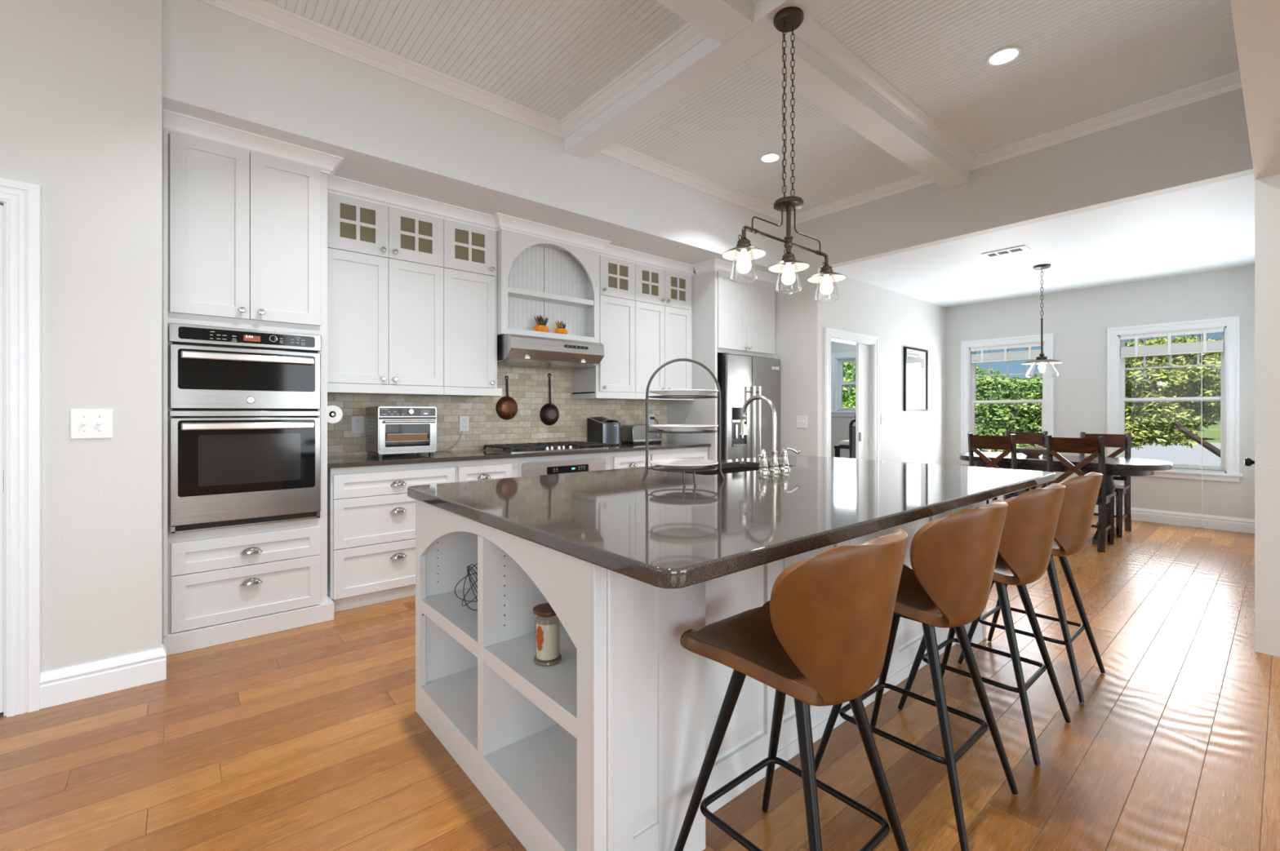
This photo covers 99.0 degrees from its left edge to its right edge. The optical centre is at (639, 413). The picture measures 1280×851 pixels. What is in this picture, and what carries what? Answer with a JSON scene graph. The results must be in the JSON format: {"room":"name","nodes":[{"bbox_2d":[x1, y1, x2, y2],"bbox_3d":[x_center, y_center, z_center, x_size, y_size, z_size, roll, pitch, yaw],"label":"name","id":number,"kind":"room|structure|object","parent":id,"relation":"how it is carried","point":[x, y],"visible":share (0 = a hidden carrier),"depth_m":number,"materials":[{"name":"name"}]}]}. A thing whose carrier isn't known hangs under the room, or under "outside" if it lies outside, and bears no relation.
{"room":"kitchen","nodes":[
{"label":"kitchen","id":0,"kind":"room"},
{"bbox_2d":[0,0,162,673],"bbox_3d":[-3.858,-0.487,1.114,4.340,3.375,0.120,0,0,-40],"label":"wall","id":1,"kind":"structure","parent":0,"point":[81,81],"depth_m":2.34,"materials":[{"name":"white paint"}]},
{"bbox_2d":[0,202,6,716],"bbox_3d":[-2.861,0.182,1.956,0.810,2.036,0.120,0,0,-40],"label":"door","id":2,"kind":"structure","parent":1,"relation":"in","point":[2,208],"depth_m":2.17,"materials":[{"name":"white paint"}]},
{"bbox_2d":[0,177,40,717],"bbox_3d":[-2.815,0.138,1.900,0.988,2.125,0.025,0,0,-40],"label":"trim","id":3,"kind":"structure","parent":1,"relation":"attached to","point":[22,199],"depth_m":2.18,"materials":[{"name":"white paint"}]},
{"bbox_2d":[70,409,112,439],"bbox_3d":[-2.326,0.044,2.318,0.127,0.124,0.016,0,0,-40],"label":"light switch","id":4,"kind":"object","parent":1,"relation":"attached to","point":[84,424],"visible":1,"depth_m":2.32,"materials":[{"name":"white plastic"}]},
{"bbox_2d":[40,644,166,709],"bbox_3d":[-2.308,1.129,2.366,0.387,0.141,0.066,0,0,-40],"label":"baseboard","id":5,"kind":"structure","parent":1,"relation":"attached to","point":[67,685],"depth_m":2.33,"materials":[{"name":"white paint"}]},
{"bbox_2d":[162,111,163,644],"bbox_3d":[-2.572,-0.487,2.861,0.120,3.375,0.890,0,0,-40],"label":"wall","id":6,"kind":"structure","parent":0,"point":[162,111],"depth_m":2.68,"materials":[{"name":"white paint"}]},
{"bbox_2d":[162,0,791,275],"bbox_3d":[-0.601,-1.829,4.521,5.035,0.691,0.895,0,0,-40],"label":"wall","id":7,"kind":"structure","parent":0,"point":[389,131],"depth_m":3.36,"materials":[{"name":"white paint"}]},
{"bbox_2d":[195,0,709,139],"bbox_3d":[-2.565,-2.035,1.286,6.540,0.085,1.515,0,0,-40],"label":"trim","id":8,"kind":"structure","parent":7,"relation":"attached to","point":[260,12],"depth_m":3.19,"materials":[{"name":"white paint"}]},
{"bbox_2d":[598,142,933,226],"bbox_3d":[1.093,-2.035,4.375,2.635,0.085,1.515,0,0,-40],"label":"trim","id":9,"kind":"structure","parent":7,"relation":"attached to","point":[615,151],"depth_m":4.95,"materials":[{"name":"white paint"}]},
{"bbox_2d":[0,515,1279,850],"bbox_3d":[0.837,1.260,0.838,14.360,0.120,11.600,0,0,-40],"label":"floor","id":10,"kind":"structure","parent":0,"point":[309,738],"depth_m":1.94,"materials":[{"name":"brown wood"}]},
{"bbox_2d":[163,127,333,656],"bbox_3d":[-2.275,-0.105,3.185,0.749,2.610,0.708,0,0,-40],"label":"tall cabinet","id":11,"kind":"object","parent":10,"relation":"on","point":[245,234],"visible":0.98,"depth_m":2.90,"materials":[{"name":"white paint"}]},
{"bbox_2d":[168,323,320,533],"bbox_3d":[-2.245,0.073,3.112,0.660,1.045,0.608,0,0,-40],"label":"wall oven","id":12,"kind":"object","parent":11,"relation":"in","point":[245,425],"visible":1,"depth_m":2.89,"materials":[{"name":"silver metal"}]},
{"bbox_2d":[163,108,343,179],"bbox_3d":[-2.131,-1.438,3.045,0.789,0.092,0.347,0,0,-40],"label":"trim","id":13,"kind":"structure","parent":11,"relation":"on","point":[175,122],"depth_m":2.90,"materials":[{"name":"white paint"}]},
{"bbox_2d":[327,405,342,423],"bbox_3d":[-2.019,0.005,3.518,0.130,0.112,0.291,0,0,-40],"label":"paper towel roll","id":14,"kind":"object","parent":11,"relation":"attached to","point":[335,414],"visible":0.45,"depth_m":3.42,"materials":[{"name":"white paper"}]},
{"bbox_2d":[327,461,455,612],"bbox_3d":[-1.736,0.762,3.721,0.763,0.875,0.649,0,0,-40],"label":"base cabinet","id":15,"kind":"object","parent":10,"relation":"on","point":[371,515],"visible":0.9,"depth_m":3.40,"materials":[{"name":"white paint"}]},
{"bbox_2d":[327,441,711,468],"bbox_3d":[-0.778,0.309,4.525,3.324,0.029,0.639,0,0,-40],"label":"countertop","id":16,"kind":"structure","parent":15,"relation":"on","point":[359,460],"depth_m":3.89,"materials":[{"name":"stone"}]},
{"bbox_2d":[365,406,462,457],"bbox_3d":[-1.569,0.124,3.991,0.726,0.342,0.418,0,0,-40],"label":"toaster oven","id":17,"kind":"object","parent":16,"relation":"on","point":[388,429],"visible":1,"depth_m":3.75,"materials":[{"name":"silver metal"}]},
{"bbox_2d":[482,441,608,453],"bbox_3d":[-0.771,0.272,4.525,0.910,0.046,0.510,0,0,-40],"label":"gas cooktop","id":18,"kind":"object","parent":16,"relation":"in","point":[560,446],"visible":1,"depth_m":4.39,"materials":[{"name":"silver metal"}]},
{"bbox_2d":[586,416,620,445],"bbox_3d":[-0.307,0.161,5.158,0.285,0.267,0.271,0,0,-40],"label":"ice maker","id":19,"kind":"object","parent":16,"relation":"on","point":[600,429],"visible":0.95,"depth_m":5.05,"materials":[{"name":"black plastic"}]},
{"bbox_2d":[622,417,662,444],"bbox_3d":[0.055,0.166,5.482,0.483,0.259,0.237,0,0,-40],"label":"toaster","id":20,"kind":"object","parent":16,"relation":"on","point":[631,434],"visible":0.76,"depth_m":5.34,"materials":[{"name":"silver metal"}]},
{"bbox_2d":[455,457,518,482],"bbox_3d":[-1.261,0.762,4.118,0.474,0.875,0.656,0,0,-40],"label":"base cabinet","id":21,"kind":"object","parent":10,"relation":"on","point":[496,468],"visible":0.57,"depth_m":3.88,"materials":[{"name":"white paint"}]},
{"bbox_2d":[518,452,610,477],"bbox_3d":[-0.768,0.762,4.569,0.859,0.875,0.602,0,0,-40],"label":"base cabinet","id":22,"kind":"object","parent":10,"relation":"on","point":[606,456],"visible":0.06,"depth_m":4.32,"materials":[{"name":"white paint"}]},
{"bbox_2d":[521,457,605,476],"bbox_3d":[-0.567,0.739,4.291,0.755,0.742,0.081,0,0,-40],"label":"oven","id":23,"kind":"object","parent":22,"relation":"attached to","point":[557,467],"visible":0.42,"depth_m":4.27,"materials":[{"name":"silver metal"}]},
{"bbox_2d":[610,450,650,469],"bbox_3d":[-0.256,0.762,4.966,0.434,0.875,0.656,0,0,-40],"label":"base cabinet","id":24,"kind":"object","parent":10,"relation":"on","point":[624,460],"visible":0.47,"depth_m":4.72,"materials":[{"name":"white paint"}]},
{"bbox_2d":[649,447,707,466],"bbox_3d":[0.201,0.762,5.352,0.759,0.875,0.656,0,0,-40],"label":"base cabinet","id":25,"kind":"object","parent":10,"relation":"on","point":[695,453],"visible":0.06,"depth_m":5.13,"materials":[{"name":"white paint"}]},
{"bbox_2d":[415,467,986,850],"bbox_3d":[0.487,0.767,2.566,2.595,0.865,1.248,0,0,-40],"label":"kitchen island","id":26,"kind":"object","parent":10,"relation":"on","point":[603,747],"visible":0.62,"depth_m":1.60,"materials":[{"name":"white paint"}]},
{"bbox_2d":[421,586,477,657],"bbox_3d":[-0.573,0.761,2.069,0.327,0.049,0.558,0,0,-40],"label":"shelf","id":27,"kind":"object","parent":26,"relation":"attached to","point":[442,606],"depth_m":2.04,"materials":[{"name":"white paint"}]},
{"bbox_2d":[454,563,477,610],"bbox_3d":[-0.607,0.650,2.055,0.169,0.173,0.173,0,0,-40],"label":"orb","id":28,"kind":"object","parent":26,"relation":"on","point":[468,570],"visible":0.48,"depth_m":2.01,"materials":[{"name":"grey metal"}]},
{"bbox_2d":[484,625,577,739],"bbox_3d":[-0.195,0.761,1.621,0.327,0.049,0.536,0,0,-40],"label":"shelf","id":29,"kind":"object","parent":26,"relation":"attached to","point":[553,689],"depth_m":1.57,"materials":[{"name":"white paint"}]},
{"bbox_2d":[426,531,657,850],"bbox_3d":[-0.369,0.767,1.854,0.323,0.865,1.230,0,0,-40],"label":"bookcase","id":30,"kind":"object","parent":26,"relation":"attached to","point":[536,756],"depth_m":1.64,"materials":[{"name":"white paint"}]},
{"bbox_2d":[533,603,561,666],"bbox_3d":[-0.276,0.658,1.632,0.088,0.157,0.088,0,0,-40],"label":"candle jar","id":31,"kind":"object","parent":26,"relation":"on","point":[547,628],"visible":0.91,"depth_m":1.60,"materials":[{"name":"glass"}]},
{"bbox_2d":[407,454,1055,589],"bbox_3d":[0.571,0.315,2.476,2.673,0.039,1.563,0,0,-40],"label":"island countertop","id":32,"kind":"structure","parent":26,"relation":"on","point":[660,531],"depth_m":1.78,"materials":[{"name":"stone"}]},
{"bbox_2d":[641,358,724,485],"bbox_3d":[0.191,0.026,2.386,0.290,0.535,0.290,0,0,36],"label":"tiered stand","id":33,"kind":"object","parent":32,"relation":"on","point":[668,397],"visible":0.94,"depth_m":2.36,"materials":[{"name":"grey metal"}]},
{"bbox_2d":[648,458,718,469],"bbox_3d":[0.191,0.223,2.386,0.302,0.024,0.302,0,0,-40],"label":"plate","id":34,"kind":"object","parent":33,"relation":"on","point":[675,464],"visible":1,"depth_m":2.42,"materials":[{"name":"white ceramic"}]},
{"bbox_2d":[648,424,718,431],"bbox_3d":[0.191,0.062,2.386,0.302,0.024,0.302,0,0,-40],"label":"plate","id":35,"kind":"object","parent":33,"relation":"on","point":[664,427],"visible":1,"depth_m":2.30,"materials":[{"name":"white ceramic"}]},
{"bbox_2d":[648,389,718,395],"bbox_3d":[0.191,-0.087,2.386,0.302,0.024,0.302,0,0,-40],"label":"plate","id":36,"kind":"object","parent":33,"relation":"on","point":[664,392],"visible":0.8,"depth_m":2.28,"materials":[{"name":"white ceramic"}]},
{"bbox_2d":[688,467,758,475],"bbox_3d":[0.478,0.432,2.991,0.754,0.195,0.409,0,0,-40],"label":"sink","id":37,"kind":"object","parent":32,"relation":"in","point":[738,469],"visible":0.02,"depth_m":3.27,"materials":[{"name":"black"}]},
{"bbox_2d":[738,395,799,473],"bbox_3d":[0.626,0.099,2.858,0.345,0.392,0.266,0,0,-40],"label":"bridge faucet","id":38,"kind":"object","parent":32,"relation":"on","point":[784,465],"visible":1,"depth_m":2.79,"materials":[{"name":"silver metal"}]},
{"bbox_2d":[666,270,775,461],"bbox_3d":[0.896,-0.110,5.883,0.985,2.620,0.742,0,0,-40],"label":"tall cabinet","id":39,"kind":"object","parent":10,"relation":"on","point":[729,317],"visible":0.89,"depth_m":5.50,"materials":[{"name":"white paint"}]},
{"bbox_2d":[692,258,777,285],"bbox_3d":[1.024,-1.438,5.679,1.057,0.092,0.302,0,0,-40],"label":"trim","id":40,"kind":"structure","parent":39,"relation":"on","point":[714,264],"depth_m":5.42,"materials":[{"name":"white paint"}]},
{"bbox_2d":[717,352,780,461],"bbox_3d":[0.969,0.301,5.860,0.870,1.797,0.814,0,0,-40],"label":"refrigerator","id":41,"kind":"object","parent":10,"relation":"on","point":[740,378],"visible":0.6,"depth_m":5.49,"materials":[{"name":"silver metal"}]},
{"bbox_2d":[673,528,908,850],"bbox_3d":[0.380,0.729,1.333,0.433,0.938,0.503,0,0,-40],"label":"bar stool","id":42,"kind":"object","parent":10,"relation":"on","point":[821,637],"visible":1,"depth_m":1.16,"materials":[{"name":"brown leather"}]},
{"bbox_2d":[848,415,855,458],"bbox_3d":[2.954,0.605,6.982,0.419,1.190,0.420,0,0,-40],"label":"office chair","id":43,"kind":"object","parent":10,"relation":"on","point":[851,428],"visible":0.03,"depth_m":7.00,"materials":[{"name":"black plastic"}]},
{"bbox_2d":[814,499,1017,850],"bbox_3d":[0.885,0.729,1.760,0.433,0.938,0.503,0,0,-40],"label":"bar stool","id":44,"kind":"object","parent":10,"relation":"on","point":[953,557],"visible":0.75,"depth_m":1.57,"materials":[{"name":"brown leather"}]},
{"bbox_2d":[897,483,1071,765],"bbox_3d":[1.365,0.729,2.158,0.433,0.938,0.503,0,0,-40],"label":"bar stool","id":45,"kind":"object","parent":10,"relation":"on","point":[1028,535],"visible":0.72,"depth_m":1.97,"materials":[{"name":"brown leather"}]},
{"bbox_2d":[967,433,1031,505],"bbox_3d":[3.620,0.701,5.513,0.525,1.007,0.430,0,0,-40],"label":"dining chair","id":46,"kind":"object","parent":10,"relation":"on","point":[1008,443],"visible":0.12,"depth_m":5.35,"materials":[{"name":"brown wood"}]},
{"bbox_2d":[991,430,1048,502],"bbox_3d":[4.254,0.701,6.119,0.525,1.007,0.430,0,0,-40],"label":"dining chair","id":47,"kind":"object","parent":10,"relation":"on","point":[1030,438],"visible":0.15,"depth_m":6.23,"materials":[{"name":"brown wood"}]},
{"bbox_2d":[957,471,1105,702],"bbox_3d":[1.842,0.729,2.561,0.433,0.938,0.503,0,0,-40],"label":"bar stool","id":48,"kind":"object","parent":10,"relation":"on","point":[1073,526],"visible":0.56,"depth_m":2.37,"materials":[{"name":"brown leather"}]},
{"bbox_2d":[958,452,1173,545],"bbox_3d":[4.191,0.823,5.514,0.920,0.755,1.700,0,0,-40],"label":"dining table","id":49,"kind":"object","parent":10,"relation":"on","point":[1113,466],"visible":0.52,"depth_m":5.16,"materials":[{"name":"brown wood"}]},
{"bbox_2d":[1016,445,1046,457],"bbox_3d":[4.069,0.388,5.660,0.300,0.113,0.300,0,0,-40],"label":"bowl","id":50,"kind":"object","parent":49,"relation":"on","point":[1030,451],"visible":0.95,"depth_m":5.59,"materials":[{"name":"beige ceramic"}]},
{"bbox_2d":[1045,435,1116,552],"bbox_3d":[4.041,0.701,5.014,0.525,1.007,0.430,0,0,-40],"label":"dining chair","id":51,"kind":"object","parent":10,"relation":"on","point":[1095,446],"visible":0.55,"depth_m":4.85,"materials":[{"name":"brown wood"}]},
{"bbox_2d":[1079,431,1131,537],"bbox_3d":[4.705,0.701,5.584,0.525,1.007,0.430,0,0,-40],"label":"dining chair","id":52,"kind":"object","parent":10,"relation":"on","point":[1123,442],"visible":0.46,"depth_m":5.56,"materials":[{"name":"brown wood"}]},
{"bbox_2d":[261,0,1239,214],"bbox_3d":[-0.909,-2.077,1.523,9.375,0.004,3.290,0,0,-40],"label":"ceiling","id":53,"kind":"structure","parent":0,"point":[1079,60],"depth_m":3.24,"materials":[{"name":"white paint"}]},
{"bbox_2d":[564,0,843,159],"bbox_3d":[0.583,-2.000,2.782,0.200,0.191,3.290,0,0,-40],"label":"beam","id":54,"kind":"structure","parent":53,"relation":"attached to","point":[709,60],"depth_m":3.10,"materials":[{"name":"white paint"}]},
{"bbox_2d":[721,6,845,302],"bbox_3d":[0.714,-1.245,2.624,0.861,1.318,0.191,0,0,-40],"label":"pendant","id":55,"kind":"object","parent":54,"relation":"hanging from","point":[787,20],"visible":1,"depth_m":2.60,"materials":[{"name":"brown metal"}]},
{"bbox_2d":[655,0,752,44],"bbox_3d":[-2.012,-2.000,0.631,6.539,0.191,0.200,0,0,-40],"label":"beam","id":56,"kind":"structure","parent":53,"relation":"attached to","point":[721,20],"depth_m":2.62,"materials":[{"name":"white paint"}]},
{"bbox_2d":[759,152,781,163],"bbox_3d":[1.055,-2.071,4.424,0.174,0.009,0.174,0,0,-40],"label":"recessed light","id":57,"kind":"object","parent":53,"relation":"in","point":[768,157],"visible":1,"depth_m":4.42,"materials":[{"name":"white plastic"}]},
{"bbox_2d":[746,33,970,189],"bbox_3d":[1.647,-2.000,3.720,2.634,0.191,0.200,0,0,-40],"label":"beam","id":58,"kind":"structure","parent":53,"relation":"attached to","point":[817,81],"depth_m":3.43,"materials":[{"name":"white paint"}]},
{"bbox_2d":[986,45,1022,66],"bbox_3d":[2.109,-2.071,3.168,0.174,0.009,0.174,0,0,-40],"label":"recessed light","id":59,"kind":"object","parent":53,"relation":"in","point":[1004,55],"visible":1,"depth_m":3.16,"materials":[{"name":"white plastic"}]},
{"bbox_2d":[823,276,946,465],"bbox_3d":[3.056,-0.242,6.697,3.130,2.884,0.120,0,0,-40],"label":"wall","id":60,"kind":"structure","parent":0,"point":[900,321],"depth_m":6.71,"materials":[{"name":"white paint"}]},
{"bbox_2d":[824,327,879,460],"bbox_3d":[2.345,0.155,6.002,1.110,2.089,0.025,0,0,-40],"label":"trim","id":61,"kind":"structure","parent":60,"relation":"attached to","point":[828,332],"depth_m":5.93,"materials":[{"name":"white paint"}]},
{"bbox_2d":[831,337,872,459],"bbox_3d":[2.298,0.200,6.056,0.932,2.000,0.121,0,0,-40],"label":"door frame","id":62,"kind":"structure","parent":60,"relation":"in","point":[862,349],"depth_m":6.23,"materials":[{"name":"white paint"}]},
{"bbox_2d":[903,346,928,411],"bbox_3d":[3.544,-0.433,7.010,0.650,0.802,0.028,0,0,-40],"label":"framed print","id":63,"kind":"object","parent":60,"relation":"attached to","point":[915,360],"visible":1,"depth_m":7.00,"materials":[{"name":"white paper"}]},
{"bbox_2d":[774,88,1253,457],"bbox_3d":[2.428,-0.487,4.925,0.115,3.375,4.185,0,0,-40],"label":"wall","id":64,"kind":"structure","parent":0,"point":[1206,141],"depth_m":4.32,"materials":[{"name":"white paint"}]},
{"bbox_2d":[796,416,807,428],"bbox_3d":[1.685,0.089,5.704,0.016,0.124,0.127,0,0,-40],"label":"light switch","id":65,"kind":"object","parent":64,"relation":"attached to","point":[802,421],"visible":1,"depth_m":5.70,"materials":[{"name":"white plastic"}]},
{"bbox_2d":[831,265,1254,519],"bbox_3d":[4.464,-0.487,7.564,0.140,3.375,6.000,0,0,-40],"label":"wall","id":66,"kind":"structure","parent":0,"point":[1079,320],"depth_m":6.36,"materials":[{"name":"white paint"}]},
{"bbox_2d":[831,351,855,416],"bbox_3d":[3.540,-0.469,8.616,0.195,1.033,1.120,0,0,-40],"label":"window","id":67,"kind":"structure","parent":66,"relation":"attached to","point":[837,359],"depth_m":8.93,"materials":[{"name":"white paint"}]},
{"bbox_2d":[842,360,855,382],"bbox_3d":[3.590,-0.685,8.658,0.008,0.362,0.820,0,0,-40],"label":"grille","id":68,"kind":"object","parent":67,"relation":"attached to","point":[852,381],"depth_m":8.83,"materials":[{"name":"white plastic"}]},
{"bbox_2d":[970,342,1040,363],"bbox_3d":[4.774,-0.783,7.128,0.048,0.198,0.813,0,0,-40],"label":"window blind","id":69,"kind":"object","parent":66,"relation":"attached to","point":[1029,354],"visible":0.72,"depth_m":7.11,"materials":[{"name":"white plastic"}]},
{"bbox_2d":[958,333,1053,464],"bbox_3d":[4.787,-0.145,7.139,0.195,1.681,1.073,0,0,-40],"label":"window","id":70,"kind":"structure","parent":66,"relation":"attached to","point":[968,370],"depth_m":7.22,"materials":[{"name":"white paint"}]},
{"bbox_2d":[975,347,1042,377],"bbox_3d":[4.837,-0.685,7.181,0.008,0.362,0.773,0,0,-40],"label":"grille","id":71,"kind":"object","parent":70,"relation":"attached to","point":[1007,374],"depth_m":7.18,"materials":[{"name":"white plastic"}]},
{"bbox_2d":[988,495,1254,533],"bbox_3d":[5.246,1.129,6.516,0.016,0.141,2.981,0,0,-40],"label":"baseboard","id":72,"kind":"structure","parent":66,"relation":"attached to","point":[1193,520],"depth_m":5.80,"materials":[{"name":"white paint"}]},
{"bbox_2d":[1120,328,1224,528],"bbox_3d":[5.745,0.158,5.930,0.110,2.080,0.810,0,0,-40],"label":"window blind","id":73,"kind":"object","parent":66,"relation":"attached to","point":[1217,346],"visible":1,"depth_m":5.89,"materials":[{"name":"white plastic"}]},
{"bbox_2d":[1106,315,1242,482],"bbox_3d":[5.782,-0.145,5.960,0.195,1.681,1.070,0,0,-40],"label":"window","id":74,"kind":"structure","parent":66,"relation":"attached to","point":[1229,399],"depth_m":5.77,"materials":[{"name":"white paint"}]},
{"bbox_2d":[1124,334,1221,369],"bbox_3d":[5.832,-0.685,6.003,0.008,0.362,0.770,0,0,-40],"label":"grille","id":75,"kind":"object","parent":74,"relation":"attached to","point":[1197,335],"depth_m":6.00,"materials":[{"name":"white plastic"}]},
{"bbox_2d":[831,174,1254,307],"bbox_3d":[4.056,-1.524,5.512,3.130,0.080,2.981,0,0,-40],"label":"ceiling","id":76,"kind":"structure","parent":0,"point":[1207,228],"depth_m":5.06,"materials":[{"name":"white paint"}]},
{"bbox_2d":[981,245,1031,258],"bbox_3d":[3.346,-1.479,4.997,0.180,0.010,0.340,0,0,-40],"label":"ceiling vent","id":77,"kind":"object","parent":76,"relation":"in","point":[1022,248],"visible":1,"depth_m":4.98,"materials":[{"name":"white plastic"}]},
{"bbox_2d":[1022,264,1062,377],"bbox_3d":[4.041,-0.923,5.492,0.340,1.120,0.340,0,0,-40],"label":"dining pendant","id":78,"kind":"object","parent":76,"relation":"hanging from","point":[1041,361],"visible":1,"depth_m":5.49,"materials":[{"name":"brown metal"}]},
{"bbox_2d":[1230,0,1279,657],"bbox_3d":[1.458,-0.487,1.234,12.620,3.375,0.205,0,0,-40],"label":"wall","id":79,"kind":"structure","parent":0,"point":[1256,23],"depth_m":2.70,"materials":[{"name":"white paint"}]},
{"bbox_2d":[790,18,1242,171],"bbox_3d":[2.219,-2.035,3.041,2.635,0.085,1.575,0,0,-40],"label":"trim","id":80,"kind":"structure","parent":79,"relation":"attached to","point":[812,34],"depth_m":3.61,"materials":[{"name":"white paint"}]},
{"bbox_3d":[-0.930,-0.487,4.908,5.270,3.375,0.120,0,0,-40],"label":"wall","id":81,"kind":"structure","parent":0,"visible":0},
{"bbox_2d":[351,416,364,433],"bbox_3d":[-2.013,0.080,3.896,0.080,0.122,0.008,0,0,-40],"label":"wall outlet","id":82,"kind":"object","parent":81,"relation":"attached to","point":[357,422],"visible":1,"depth_m":3.90,"materials":[{"name":"white plastic"}]},
{"bbox_2d":[327,192,444,396],"bbox_3d":[-1.819,-0.776,3.787,0.782,1.287,0.440,0,0,-40],"label":"upper cabinet","id":83,"kind":"object","parent":81,"relation":"attached to","point":[385,263],"visible":0.92,"depth_m":3.64,"materials":[{"name":"white paint"}]},
{"bbox_2d":[426,219,502,397],"bbox_3d":[-1.349,-0.776,4.184,0.448,1.287,0.440,0,0,-40],"label":"upper cabinet","id":84,"kind":"object","parent":81,"relation":"attached to","point":[469,251],"visible":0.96,"depth_m":4.03,"materials":[{"name":"white paint"}]},
{"bbox_2d":[459,416,469,431],"bbox_3d":[-1.416,0.082,4.401,0.080,0.122,0.008,0,0,-40],"label":"wall outlet","id":85,"kind":"object","parent":81,"relation":"attached to","point":[464,420],"visible":1,"depth_m":4.40,"materials":[{"name":"white plastic"}]},
{"bbox_2d":[327,364,666,456],"bbox_3d":[-0.988,-0.152,4.774,3.325,0.895,0.010,0,0,-40],"label":"backsplash","id":86,"kind":"structure","parent":81,"relation":"attached to","point":[529,387],"depth_m":4.66,"materials":[{"name":"tile"}]},
{"bbox_2d":[327,175,694,276],"bbox_3d":[-0.695,-1.438,4.426,3.328,0.092,0.140,0,0,-40],"label":"trim","id":87,"kind":"structure","parent":81,"relation":"attached to","point":[338,185],"depth_m":4.09,"materials":[{"name":"white paint"}]},
{"bbox_2d":[497,229,599,342],"bbox_3d":[-0.846,-0.920,4.598,0.912,1.000,0.458,0,0,-40],"label":"hood surround","id":88,"kind":"object","parent":81,"relation":"attached to","point":[554,281],"visible":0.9,"depth_m":4.52,"materials":[{"name":"white paint"}]},
{"bbox_2d":[533,314,549,332],"bbox_3d":[-0.795,-0.725,4.413,0.141,0.154,0.078,0,0,-40],"label":"succulent plant","id":89,"kind":"object","parent":88,"relation":"in","point":[542,327],"visible":0.85,"depth_m":4.39,"materials":[{"name":"orange"}]},
{"bbox_2d":[497,333,604,369],"bbox_3d":[-0.805,-0.499,4.552,0.862,0.202,0.544,0,0,-40],"label":"range hood","id":90,"kind":"object","parent":88,"relation":"attached to","point":[513,350],"visible":0.99,"depth_m":4.34,"materials":[{"name":"silver metal"}]},
{"bbox_2d":[507,286,594,308],"bbox_3d":[-0.752,-0.949,4.484,0.835,0.042,0.147,0,0,-40],"label":"shelf","id":91,"kind":"object","parent":88,"relation":"attached to","point":[513,294],"depth_m":4.46,"materials":[{"name":"white paint"}]},
{"bbox_2d":[572,255,635,399],"bbox_3d":[-0.333,-0.776,5.042,0.443,1.287,0.440,0,0,-40],"label":"upper cabinet","id":92,"kind":"object","parent":81,"relation":"attached to","point":[614,378],"visible":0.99,"depth_m":4.91,"materials":[{"name":"white paint"}]},
{"bbox_2d":[626,263,693,401],"bbox_3d":[0.129,-0.776,5.432,0.766,1.287,0.440,0,0,-40],"label":"upper cabinet","id":93,"kind":"object","parent":81,"relation":"attached to","point":[663,300],"visible":0.75,"depth_m":5.26,"materials":[{"name":"white paint"}]},
{"label":"outside","id":94,"kind":"structure","parent":0,"visible":0},
{"bbox_2d":[977,440,1220,466],"bbox_3d":[14.261,1.660,23.816,35.480,0.080,50.000,0,0,-40],"label":"driveway","id":95,"kind":"structure","parent":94,"point":[1175,455],"depth_m":21.81,"materials":[{"name":"grey concrete"}]},
{"bbox_2d":[842,360,855,408],"bbox_3d":[5.480,-0.187,13.890,3.394,3.675,2.361,0,0,26],"label":"shrub","id":96,"kind":"object","parent":95,"relation":"on","point":[846,402],"visible":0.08,"depth_m":13.54,"materials":[{"name":"green plant"}]},
{"bbox_2d":[975,363,1042,453],"bbox_3d":[7.361,0.345,10.956,1.729,2.932,2.708,0,0,-36],"label":"shrub","id":97,"kind":"object","parent":95,"relation":"on","point":[1028,418],"visible":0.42,"depth_m":10.60,"materials":[{"name":"green plant"}]},
{"bbox_2d":[1124,333,1221,457],"bbox_3d":[9.224,0.196,8.948,2.013,3.036,3.166,0,0,-40],"label":"hedge","id":98,"kind":"object","parent":95,"relation":"on","point":[1178,379],"visible":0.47,"depth_m":8.86,"materials":[{"name":"green plant"}]},
{"bbox_3d":[-1.126,-0.312,4.631,0.005,0.012,0.028,0,0,-40],"label":"wall hook","id":99,"kind":"object","parent":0,"visible":0},
{"bbox_2d":[495,375,517,420],"bbox_3d":[-1.117,-0.133,4.627,0.202,0.376,0.044,0,0,-40],"label":"frying pan","id":100,"kind":"object","parent":99,"relation":"hanging from","point":[506,407],"visible":1,"depth_m":4.61,"materials":[{"name":"orange metal"}]},
{"bbox_3d":[-0.808,-0.353,4.900,0.005,0.012,0.028,0,0,-40],"label":"wall hook","id":101,"kind":"object","parent":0,"visible":0},
{"bbox_2d":[539,373,559,425],"bbox_3d":[-0.799,-0.127,4.895,0.200,0.469,0.045,0,0,-40],"label":"frying pan","id":102,"kind":"object","parent":101,"relation":"hanging from","point":[549,413],"visible":1,"depth_m":4.88,"materials":[{"name":"grey metal"}]},
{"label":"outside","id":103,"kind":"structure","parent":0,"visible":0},
{"bbox_2d":[975,421,1220,443],"bbox_3d":[56.208,1.625,60.536,76.000,0.150,160.000,0,0,-40],"label":"lawn","id":104,"kind":"structure","parent":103,"point":[1212,434],"depth_m":41.99,"materials":[{"name":"green plant"}]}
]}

